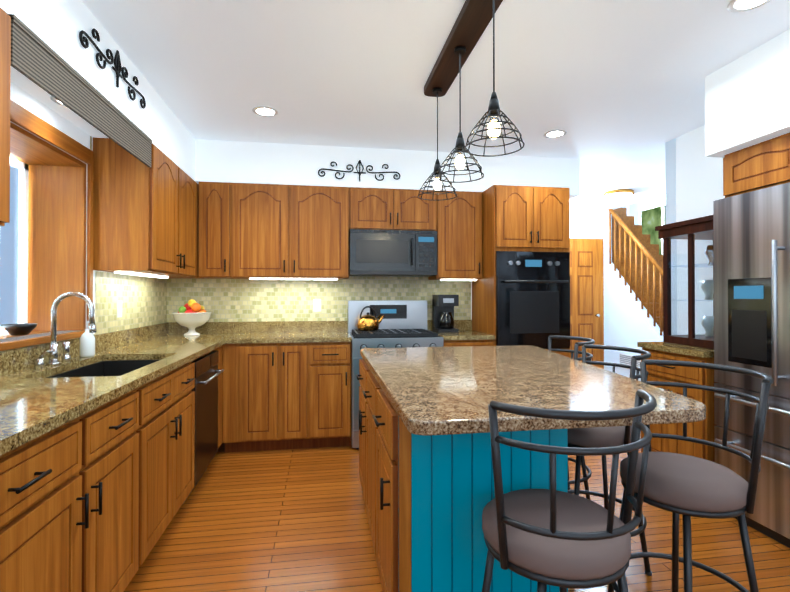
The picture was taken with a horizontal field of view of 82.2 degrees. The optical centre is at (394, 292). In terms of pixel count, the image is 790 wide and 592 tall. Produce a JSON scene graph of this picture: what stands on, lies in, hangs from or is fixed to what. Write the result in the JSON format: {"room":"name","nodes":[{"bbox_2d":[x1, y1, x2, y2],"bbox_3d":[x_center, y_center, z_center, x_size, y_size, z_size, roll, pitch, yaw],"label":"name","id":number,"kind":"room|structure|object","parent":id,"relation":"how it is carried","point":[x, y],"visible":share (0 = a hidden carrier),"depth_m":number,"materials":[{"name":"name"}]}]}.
{"room":"kitchen","nodes":[
{"label":"kitchen","id":0,"kind":"room"},
{"bbox_2d":[0,82,166,342],"bbox_3d":[-1.603,-0.019,0.959,0.120,2.550,6.430,0,0,-9],"label":"wall","id":1,"kind":"structure","parent":0,"point":[27,101],"depth_m":2.33,"materials":[{"name":"white paint"}]},
{"bbox_2d":[0,8,10,225],"bbox_3d":[-1.393,-0.582,1.133,0.337,0.718,0.733,0,0,-9],"label":"upper cabinet","id":2,"kind":"object","parent":1,"relation":"attached to","point":[5,51],"visible":0.94,"depth_m":1.47,"materials":[{"name":"brown wood"}]},
{"bbox_2d":[0,100,93,350],"bbox_3d":[-1.871,-0.286,2.055,0.375,1.110,1.235,0,0,-9],"label":"window","id":3,"kind":"structure","parent":1,"relation":"in","point":[51,235],"depth_m":2.60,"materials":[{"name":"brown wood"}]},
{"bbox_2d":[1,323,36,334],"bbox_3d":[-1.933,0.192,2.328,0.150,0.055,0.150,0,0,-9],"label":"bowl","id":4,"kind":"object","parent":3,"relation":"on","point":[20,329],"visible":1,"depth_m":2.29,"materials":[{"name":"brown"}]},
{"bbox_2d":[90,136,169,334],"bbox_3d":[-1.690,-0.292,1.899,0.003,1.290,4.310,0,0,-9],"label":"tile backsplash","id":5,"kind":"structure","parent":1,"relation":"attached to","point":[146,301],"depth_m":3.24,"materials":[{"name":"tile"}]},
{"bbox_2d":[117,300,121,317],"bbox_3d":[-1.872,0.114,3.077,0.007,0.115,0.070,0,0,-9],"label":"outlet","id":6,"kind":"object","parent":5,"relation":"attached to","point":[119,302],"depth_m":3.07,"materials":[{"name":"white plastic"}]},
{"bbox_2d":[93,137,200,278],"bbox_3d":[-1.729,-0.526,3.242,0.337,0.798,1.011,0,0,-9],"label":"upper cabinet","id":7,"kind":"object","parent":1,"relation":"attached to","point":[145,219],"depth_m":2.76,"materials":[{"name":"brown wood"}]},
{"bbox_2d":[115,271,167,277],"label":"under-cabinet light","id":8,"kind":"object","parent":7,"relation":"attached to","point":[136,274],"depth_m":3.05,"materials":[{"name":"white plastic"}]},
{"bbox_2d":[390,276,471,319],"bbox_3d":[-0.169,0.006,4.383,3.790,2.550,0.120,0,0,-9],"label":"wall","id":9,"kind":"structure","parent":0,"point":[471,297],"depth_m":4.47,"materials":[{"name":"white paint"}]},
{"bbox_2d":[198,181,241,278],"bbox_3d":[-1.494,-0.521,3.939,0.334,0.798,0.337,0,0,-9],"label":"upper cabinet","id":10,"kind":"object","parent":9,"relation":"attached to","point":[220,203],"depth_m":3.78,"materials":[{"name":"brown wood"}]},
{"bbox_2d":[242,183,349,278],"bbox_3d":[-0.948,-0.520,4.026,1.057,0.798,0.337,0,0,-9],"label":"upper cabinet","id":11,"kind":"object","parent":9,"relation":"attached to","point":[248,230],"depth_m":3.88,"materials":[{"name":"brown wood"}]},
{"bbox_2d":[249,278,337,279],"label":"under-cabinet light","id":12,"kind":"object","parent":11,"relation":"attached to","point":[249,278],"depth_m":3.94,"materials":[{"name":"white plastic"}]},
{"bbox_2d":[170,276,470,321],"bbox_3d":[-0.626,0.110,4.246,2.785,0.520,0.003,0,0,-9],"label":"tile backsplash","id":13,"kind":"structure","parent":9,"relation":"attached to","point":[228,300],"depth_m":4.20,"materials":[{"name":"tile"}]},
{"bbox_2d":[313,299,320,310],"bbox_3d":[-0.725,0.123,4.225,0.070,0.115,0.007,0,0,-9],"label":"outlet","id":14,"kind":"object","parent":13,"relation":"attached to","point":[316,304],"depth_m":4.22,"materials":[{"name":"white plastic"}]},
{"bbox_2d":[350,187,437,232],"bbox_3d":[-0.038,-0.733,4.172,0.779,0.370,0.337,0,0,-9],"label":"upper cabinet","id":15,"kind":"object","parent":9,"relation":"attached to","point":[370,208],"depth_m":4.01,"materials":[{"name":"brown wood"}]},
{"bbox_2d":[349,229,436,276],"bbox_3d":[-0.031,-0.347,4.127,0.774,0.392,0.413,0,0,-9],"label":"microwave","id":16,"kind":"object","parent":15,"relation":"attached to","point":[404,253],"visible":1,"depth_m":3.96,"materials":[{"name":"black metal"}]},
{"bbox_2d":[428,190,481,279],"bbox_3d":[0.564,-0.519,4.267,0.432,0.798,0.337,0,0,-9],"label":"upper cabinet","id":17,"kind":"object","parent":9,"relation":"attached to","point":[459,235],"depth_m":4.10,"materials":[{"name":"brown wood"}]},
{"bbox_2d":[440,279,476,280],"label":"under-cabinet light","id":18,"kind":"object","parent":17,"relation":"attached to","point":[440,279],"depth_m":4.17,"materials":[{"name":"white plastic"}]},
{"bbox_2d":[82,0,789,209],"bbox_3d":[0.877,-1.334,2.372,6.220,0.100,8.420,0,0,-9],"label":"ceiling","id":19,"kind":"structure","parent":0,"point":[615,89],"depth_m":2.62,"materials":[{"name":"white paint"}]},
{"bbox_2d":[0,0,197,183],"bbox_3d":[-1.385,-1.119,1.002,0.320,0.350,6.190,0,0,-9],"label":"wall","id":20,"kind":"structure","parent":19,"relation":"attached to","point":[57,26],"depth_m":2.21,"materials":[{"name":"white paint"}]},
{"bbox_2d":[50,96,65,106],"bbox_3d":[-1.580,-0.930,2.220,0.180,0.006,0.180,0,0,-9],"label":"recessed light","id":21,"kind":"object","parent":20,"relation":"in","point":[54,100],"visible":0.04,"depth_m":2.21,"materials":[{"name":"white plastic"}]},
{"bbox_2d":[8,14,151,166],"bbox_3d":[-1.396,-0.850,2.146,0.020,0.168,1.253,0,0,-9],"label":"shade valance","id":22,"kind":"object","parent":20,"relation":"attached to","point":[39,62],"visible":0.86,"depth_m":1.88,"materials":[{"name":"beige fabric"}]},
{"bbox_2d":[79,28,145,108],"bbox_3d":[-1.423,-1.143,2.318,0.018,0.188,0.727,0,0,-9],"label":"art","id":23,"kind":"object","parent":20,"relation":"attached to","point":[117,68],"visible":1,"depth_m":2.28,"materials":[{"name":"black metal"}]},
{"bbox_2d":[252,106,277,116],"bbox_3d":[-0.914,-1.273,3.190,0.180,0.006,0.180,0,0,-9],"label":"recessed light","id":24,"kind":"object","parent":19,"relation":"in","point":[266,111],"visible":1,"depth_m":3.19,"materials":[{"name":"white plastic"}]},
{"bbox_2d":[195,139,579,198],"bbox_3d":[0.024,-1.095,4.199,3.470,0.350,0.320,0,0,-9],"label":"wall","id":25,"kind":"structure","parent":19,"relation":"attached to","point":[251,162],"depth_m":3.99,"materials":[{"name":"white paint"}]},
{"bbox_2d":[318,160,399,180],"bbox_3d":[-0.310,-1.065,3.974,0.725,0.187,0.018,0,0,-9],"label":"art","id":26,"kind":"object","parent":25,"relation":"attached to","point":[359,172],"visible":1,"depth_m":3.97,"materials":[{"name":"black metal"}]},
{"bbox_2d":[424,0,502,96],"bbox_3d":[0.340,-1.262,2.251,0.140,0.044,1.250,0,0,-9],"label":"ceiling beam","id":27,"kind":"structure","parent":19,"relation":"attached to","point":[473,20],"depth_m":2.24,"materials":[{"name":"brown wood"}]},
{"bbox_2d":[418,87,457,200],"bbox_3d":[0.259,-0.908,2.756,0.242,0.653,0.242,0,0,-9],"label":"pendant light","id":28,"kind":"object","parent":27,"relation":"hanging from","point":[437,183],"visible":0.92,"depth_m":2.74,"materials":[{"name":"black metal"}]},
{"bbox_2d":[436,46,483,182],"bbox_3d":[0.331,-0.911,2.302,0.242,0.653,0.242,0,0,-9],"label":"pendant light","id":29,"kind":"object","parent":27,"relation":"hanging from","point":[459,150],"visible":0.98,"depth_m":2.29,"materials":[{"name":"black metal"}]},
{"bbox_2d":[464,0,524,156],"bbox_3d":[0.404,-0.914,1.848,0.242,0.653,0.242,0,0,-9],"label":"pendant light","id":30,"kind":"object","parent":27,"relation":"hanging from","point":[493,130],"visible":1,"depth_m":1.83,"materials":[{"name":"black metal"}]},
{"bbox_2d":[543,129,566,137],"bbox_3d":[1.284,-1.269,3.631,0.180,0.006,0.180,0,0,-9],"label":"recessed light","id":31,"kind":"object","parent":19,"relation":"in","point":[554,133],"visible":1,"depth_m":3.62,"materials":[{"name":"white plastic"}]},
{"bbox_2d":[603,189,633,204],"bbox_3d":[2.816,-1.181,5.708,0.360,0.154,0.360,0,0,-9],"label":"hall ceiling light","id":32,"kind":"object","parent":19,"relation":"attached to","point":[618,196],"visible":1,"depth_m":5.60,"materials":[{"name":"white glass"}]},
{"bbox_2d":[705,29,789,157],"bbox_3d":[2.244,-1.048,2.213,0.630,0.475,1.080,0,0,-9],"label":"soffit","id":33,"kind":"structure","parent":19,"relation":"attached to","point":[747,99],"depth_m":2.42,"materials":[{"name":"white paint"}]},
{"bbox_2d":[727,0,771,12],"bbox_3d":[1.567,-1.282,1.986,0.180,0.006,0.180,0,0,-9],"label":"recessed light","id":34,"kind":"object","parent":19,"relation":"in","point":[737,6],"visible":1,"depth_m":2.02,"materials":[{"name":"white plastic"}]},
{"bbox_2d":[124,425,789,591],"bbox_3d":[2.079,1.326,3.648,10.000,0.100,10.600,0,0,-9],"label":"floor","id":35,"kind":"structure","parent":0,"point":[291,520],"depth_m":2.33,"materials":[{"name":"brown wood"}]},
{"bbox_2d":[0,404,103,591],"bbox_3d":[-1.248,0.820,1.096,0.619,0.872,0.748,0,0,-9],"label":"base cabinet","id":36,"kind":"object","parent":35,"relation":"on","point":[93,500],"depth_m":1.29,"materials":[{"name":"brown wood"}]},
{"bbox_2d":[0,322,235,455],"bbox_3d":[-1.406,0.322,2.140,0.630,0.135,3.904,0,0,-9],"label":"countertop","id":37,"kind":"structure","parent":36,"relation":"on","point":[35,403],"depth_m":1.95,"materials":[{"name":"stone"}]},
{"bbox_2d":[34,292,96,368],"bbox_3d":[-1.585,0.176,2.217,0.220,0.356,0.265,0,0,-9],"label":"faucet","id":38,"kind":"object","parent":37,"relation":"on","point":[52,351],"visible":0.98,"depth_m":2.21,"materials":[{"name":"silver metal"}]},
{"bbox_2d":[79,321,95,356],"bbox_3d":[-1.701,0.258,2.506,0.076,0.197,0.072,0,0,-9],"label":"soap dispenser","id":39,"kind":"object","parent":37,"relation":"on","point":[87,343],"visible":0.92,"depth_m":2.48,"materials":[{"name":"white plastic"}]},
{"bbox_2d":[47,360,158,377],"bbox_3d":[-1.413,0.492,2.247,0.416,0.200,0.776,0,0,-9],"label":"sink basin","id":40,"kind":"object","parent":37,"relation":"in","point":[112,368],"visible":0.02,"depth_m":2.59,"materials":[{"name":"black metal"}]},
{"bbox_2d":[172,299,211,335],"bbox_3d":[-1.731,0.214,3.859,0.316,0.305,0.316,0,0,-9],"label":"fruit bowl","id":41,"kind":"object","parent":37,"relation":"on","point":[191,315],"visible":1,"depth_m":3.79,"materials":[{"name":"white ceramic"}]},
{"bbox_2d":[104,381,151,591],"bbox_3d":[-1.331,0.824,1.614,0.619,0.872,0.598,0,0,-9],"label":"base cabinet","id":42,"kind":"object","parent":35,"relation":"on","point":[127,417],"depth_m":1.76,"materials":[{"name":"brown wood"}]},
{"bbox_2d":[152,345,222,472],"bbox_3d":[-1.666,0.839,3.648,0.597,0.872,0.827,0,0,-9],"label":"base cabinet","id":43,"kind":"object","parent":35,"relation":"on","point":[173,400],"depth_m":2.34,"materials":[{"name":"brown wood"}]},
{"bbox_2d":[182,350,223,504],"bbox_3d":[-1.504,0.846,2.950,0.644,0.850,0.597,0,0,-9],"label":"dishwasher","id":44,"kind":"object","parent":43,"relation":"in","point":[207,373],"visible":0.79,"depth_m":2.93,"materials":[{"name":"black metal"}]},
{"bbox_2d":[235,343,286,451],"bbox_3d":[-1.086,0.841,3.850,0.373,0.872,0.612,0,0,-9],"label":"base cabinet","id":45,"kind":"object","parent":35,"relation":"on","point":[281,396],"depth_m":3.55,"materials":[{"name":"brown wood"}]},
{"bbox_2d":[228,321,351,343],"bbox_3d":[-0.874,0.335,3.880,0.966,0.135,0.634,0,0,-9],"label":"countertop","id":46,"kind":"structure","parent":45,"relation":"on","point":[260,331],"depth_m":4.09,"materials":[{"name":"stone"}]},
{"bbox_2d":[287,342,318,448],"bbox_3d":[-0.850,0.841,3.887,0.378,0.872,0.612,0,0,-9],"label":"base cabinet","id":47,"kind":"object","parent":35,"relation":"on","point":[302,358],"depth_m":3.60,"materials":[{"name":"brown wood"}]},
{"bbox_2d":[319,342,350,447],"bbox_3d":[-0.598,0.841,3.927,0.404,0.872,0.612,0,0,-9],"label":"base cabinet","id":48,"kind":"object","parent":35,"relation":"on","point":[334,357],"depth_m":3.64,"materials":[{"name":"brown wood"}]},
{"bbox_2d":[348,300,442,448],"bbox_3d":[-0.017,0.678,3.969,0.750,1.200,0.696,0,0,-9],"label":"range","id":49,"kind":"object","parent":35,"relation":"on","point":[403,324],"visible":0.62,"depth_m":3.87,"materials":[{"name":"silver metal"}]},
{"bbox_2d":[357,306,384,330],"bbox_3d":[-0.214,0.233,4.085,0.257,0.218,0.199,0,0,-9],"label":"kettle","id":50,"kind":"object","parent":49,"relation":"on","point":[367,322],"visible":1,"depth_m":4.01,"materials":[{"name":"gold metal"}]},
{"bbox_2d":[356,358,567,591],"bbox_3d":[0.171,0.831,2.227,0.656,0.868,1.416,0,0,-9],"label":"kitchen island","id":51,"kind":"object","parent":35,"relation":"on","point":[427,499],"visible":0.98,"depth_m":1.53,"materials":[{"name":"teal wood"}]},
{"bbox_2d":[360,345,705,435],"bbox_3d":[0.489,0.375,2.148,1.176,0.040,1.715,0,0,-9],"label":"island countertop","id":52,"kind":"structure","parent":51,"relation":"on","point":[428,391],"depth_m":1.63,"materials":[{"name":"stone"}]},
{"bbox_2d":[443,339,493,346],"bbox_3d":[0.574,0.843,4.114,0.459,0.872,0.612,0,0,-9],"label":"base cabinet","id":53,"kind":"object","parent":35,"relation":"on","point":[446,343],"depth_m":3.82,"materials":[{"name":"brown wood"}]},
{"bbox_2d":[427,320,494,339],"bbox_3d":[0.575,0.337,4.116,0.459,0.135,0.624,0,0,-9],"label":"countertop","id":54,"kind":"structure","parent":53,"relation":"on","point":[466,332],"depth_m":4.02,"materials":[{"name":"stone"}]},
{"bbox_2d":[432,295,458,332],"bbox_3d":[0.473,0.196,4.201,0.190,0.345,0.277,0,0,-9],"label":"coffee maker","id":55,"kind":"object","parent":54,"relation":"on","point":[443,313],"visible":1,"depth_m":4.13,"materials":[{"name":"black plastic"}]},
{"bbox_2d":[472,185,569,357],"bbox_3d":[1.152,0.181,4.194,0.700,2.198,0.646,0,0,-9],"label":"tall cabinet","id":56,"kind":"object","parent":35,"relation":"on","point":[526,218],"visible":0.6,"depth_m":3.93,"materials":[{"name":"brown wood"}]},
{"bbox_2d":[496,251,569,348],"bbox_3d":[1.160,0.074,4.146,0.672,0.842,0.626,0,0,-9],"label":"wall oven","id":57,"kind":"object","parent":56,"relation":"in","point":[532,298],"visible":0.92,"depth_m":3.89,"materials":[{"name":"black metal"}]},
{"bbox_2d":[482,389,656,591],"bbox_3d":[0.453,0.766,1.261,0.485,0.988,0.489,0,0,-9],"label":"stool","id":58,"kind":"object","parent":35,"relation":"on","point":[553,536],"visible":1,"depth_m":1.12,"materials":[{"name":"brown fabric"}]},
{"bbox_2d":[548,335,594,499],"bbox_3d":[0.956,0.777,2.755,0.489,0.988,0.486,0,0,-9],"label":"stool","id":59,"kind":"object","parent":35,"relation":"on","point":[586,476],"visible":0.21,"depth_m":2.64,"materials":[{"name":"black metal"}]},
{"bbox_2d":[568,344,651,575],"bbox_3d":[0.965,0.773,2.190,0.488,0.988,0.483,0,0,-9],"label":"stool","id":60,"kind":"object","parent":35,"relation":"on","point":[600,437],"visible":0.44,"depth_m":2.05,"materials":[{"name":"black metal"}]},
{"bbox_2d":[608,209,662,335],"bbox_3d":[3.276,-0.625,6.694,0.110,3.847,3.031,0,0,-9],"label":"stair railing","id":61,"kind":"object","parent":35,"relation":"on","point":[645,251],"visible":0.4,"depth_m":6.26,"materials":[{"name":"brown wood"}]},
{"bbox_2d":[612,208,662,331],"bbox_3d":[3.878,-0.125,6.892,1.127,2.850,3.020,0,0,-9],"label":"stair steps","id":62,"kind":"structure","parent":35,"relation":"on","point":[644,240],"depth_m":7.17,"materials":[{"name":"brown wood"}]},
{"bbox_2d":[641,348,716,461],"bbox_3d":[2.100,0.835,3.047,0.642,0.873,0.560,0,0,-9],"label":"base cabinet","id":63,"kind":"object","parent":35,"relation":"on","point":[704,429],"visible":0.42,"depth_m":2.86,"materials":[{"name":"brown wood"}]},
{"bbox_2d":[637,342,713,357],"bbox_3d":[2.112,0.379,3.052,0.617,0.035,0.580,0,0,-9],"label":"countertop","id":64,"kind":"structure","parent":63,"relation":"on","point":[687,350],"depth_m":2.94,"materials":[{"name":"stone"}]},
{"bbox_2d":[655,215,713,348],"bbox_3d":[2.179,-0.060,3.066,0.482,0.838,0.550,0,0,-9],"label":"hutch","id":65,"kind":"object","parent":64,"relation":"on","point":[691,231],"visible":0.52,"depth_m":3.10,"materials":[{"name":"brown wood"}]},
{"bbox_2d":[607,359,772,591],"bbox_3d":[1.026,0.768,1.619,0.489,0.988,0.486,0,0,-9],"label":"stool","id":66,"kind":"object","parent":35,"relation":"on","point":[687,487],"visible":0.96,"depth_m":1.52,"materials":[{"name":"brown fabric"}]},
{"bbox_2d":[713,182,789,547],"bbox_3d":[2.204,0.365,2.232,0.694,1.800,0.910,0,0,-9],"label":"refrigerator","id":67,"kind":"object","parent":35,"relation":"on","point":[751,237],"visible":0.85,"depth_m":2.37,"materials":[{"name":"silver metal"}]},
{"bbox_2d":[570,209,605,369],"bbox_3d":[2.219,0.024,6.778,1.920,2.550,0.120,0,0,-9],"label":"wall","id":68,"kind":"structure","parent":0,"point":[584,223],"depth_m":6.85,"materials":[{"name":"white paint"}]},
{"bbox_2d":[570,238,603,368],"bbox_3d":[2.683,0.249,6.727,0.940,2.100,0.122,0,0,-9],"label":"hall door","id":69,"kind":"structure","parent":68,"relation":"in","point":[586,288],"depth_m":6.77,"materials":[{"name":"brown wood"}]},
{"bbox_2d":[606,195,661,380],"bbox_3d":[3.344,-1.205,6.273,0.120,5.000,4.690,0,0,-9],"label":"wall","id":70,"kind":"structure","parent":0,"point":[628,322],"depth_m":6.53,"materials":[{"name":"white paint"}]},
{"bbox_2d":[619,353,640,371],"bbox_3d":[3.268,0.976,6.295,0.014,0.200,0.450,0,0,-9],"label":"air vent grille","id":71,"kind":"object","parent":70,"relation":"attached to","point":[625,359],"visible":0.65,"depth_m":6.36,"materials":[{"name":"white plastic"}]},
{"bbox_2d":[638,202,665,254],"bbox_3d":[4.631,-1.068,7.819,0.030,0.950,1.200,0,0,-9],"label":"window","id":72,"kind":"structure","parent":70,"relation":"in","point":[651,218],"depth_m":8.06,"materials":[{"name":"white plastic"}]},
{"bbox_2d":[662,138,676,341],"bbox_3d":[2.973,0.003,3.891,1.340,2.550,0.120,0,0,-9],"label":"wall","id":73,"kind":"structure","parent":0,"point":[670,146],"depth_m":3.77,"materials":[{"name":"white paint"}]},
{"bbox_2d":[676,125,724,334],"bbox_3d":[2.799,-0.018,1.104,0.120,2.550,5.330,0,0,-9],"label":"wall","id":74,"kind":"structure","parent":0,"point":[699,182],"depth_m":3.54,"materials":[{"name":"white paint"}]},
{"bbox_2d":[723,133,789,197],"bbox_3d":[2.266,-0.681,2.249,0.569,0.252,0.910,0,0,-9],"label":"upper cabinet","id":75,"kind":"object","parent":74,"relation":"attached to","point":[762,165],"visible":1,"depth_m":2.43,"materials":[{"name":"brown wood"}]}
]}

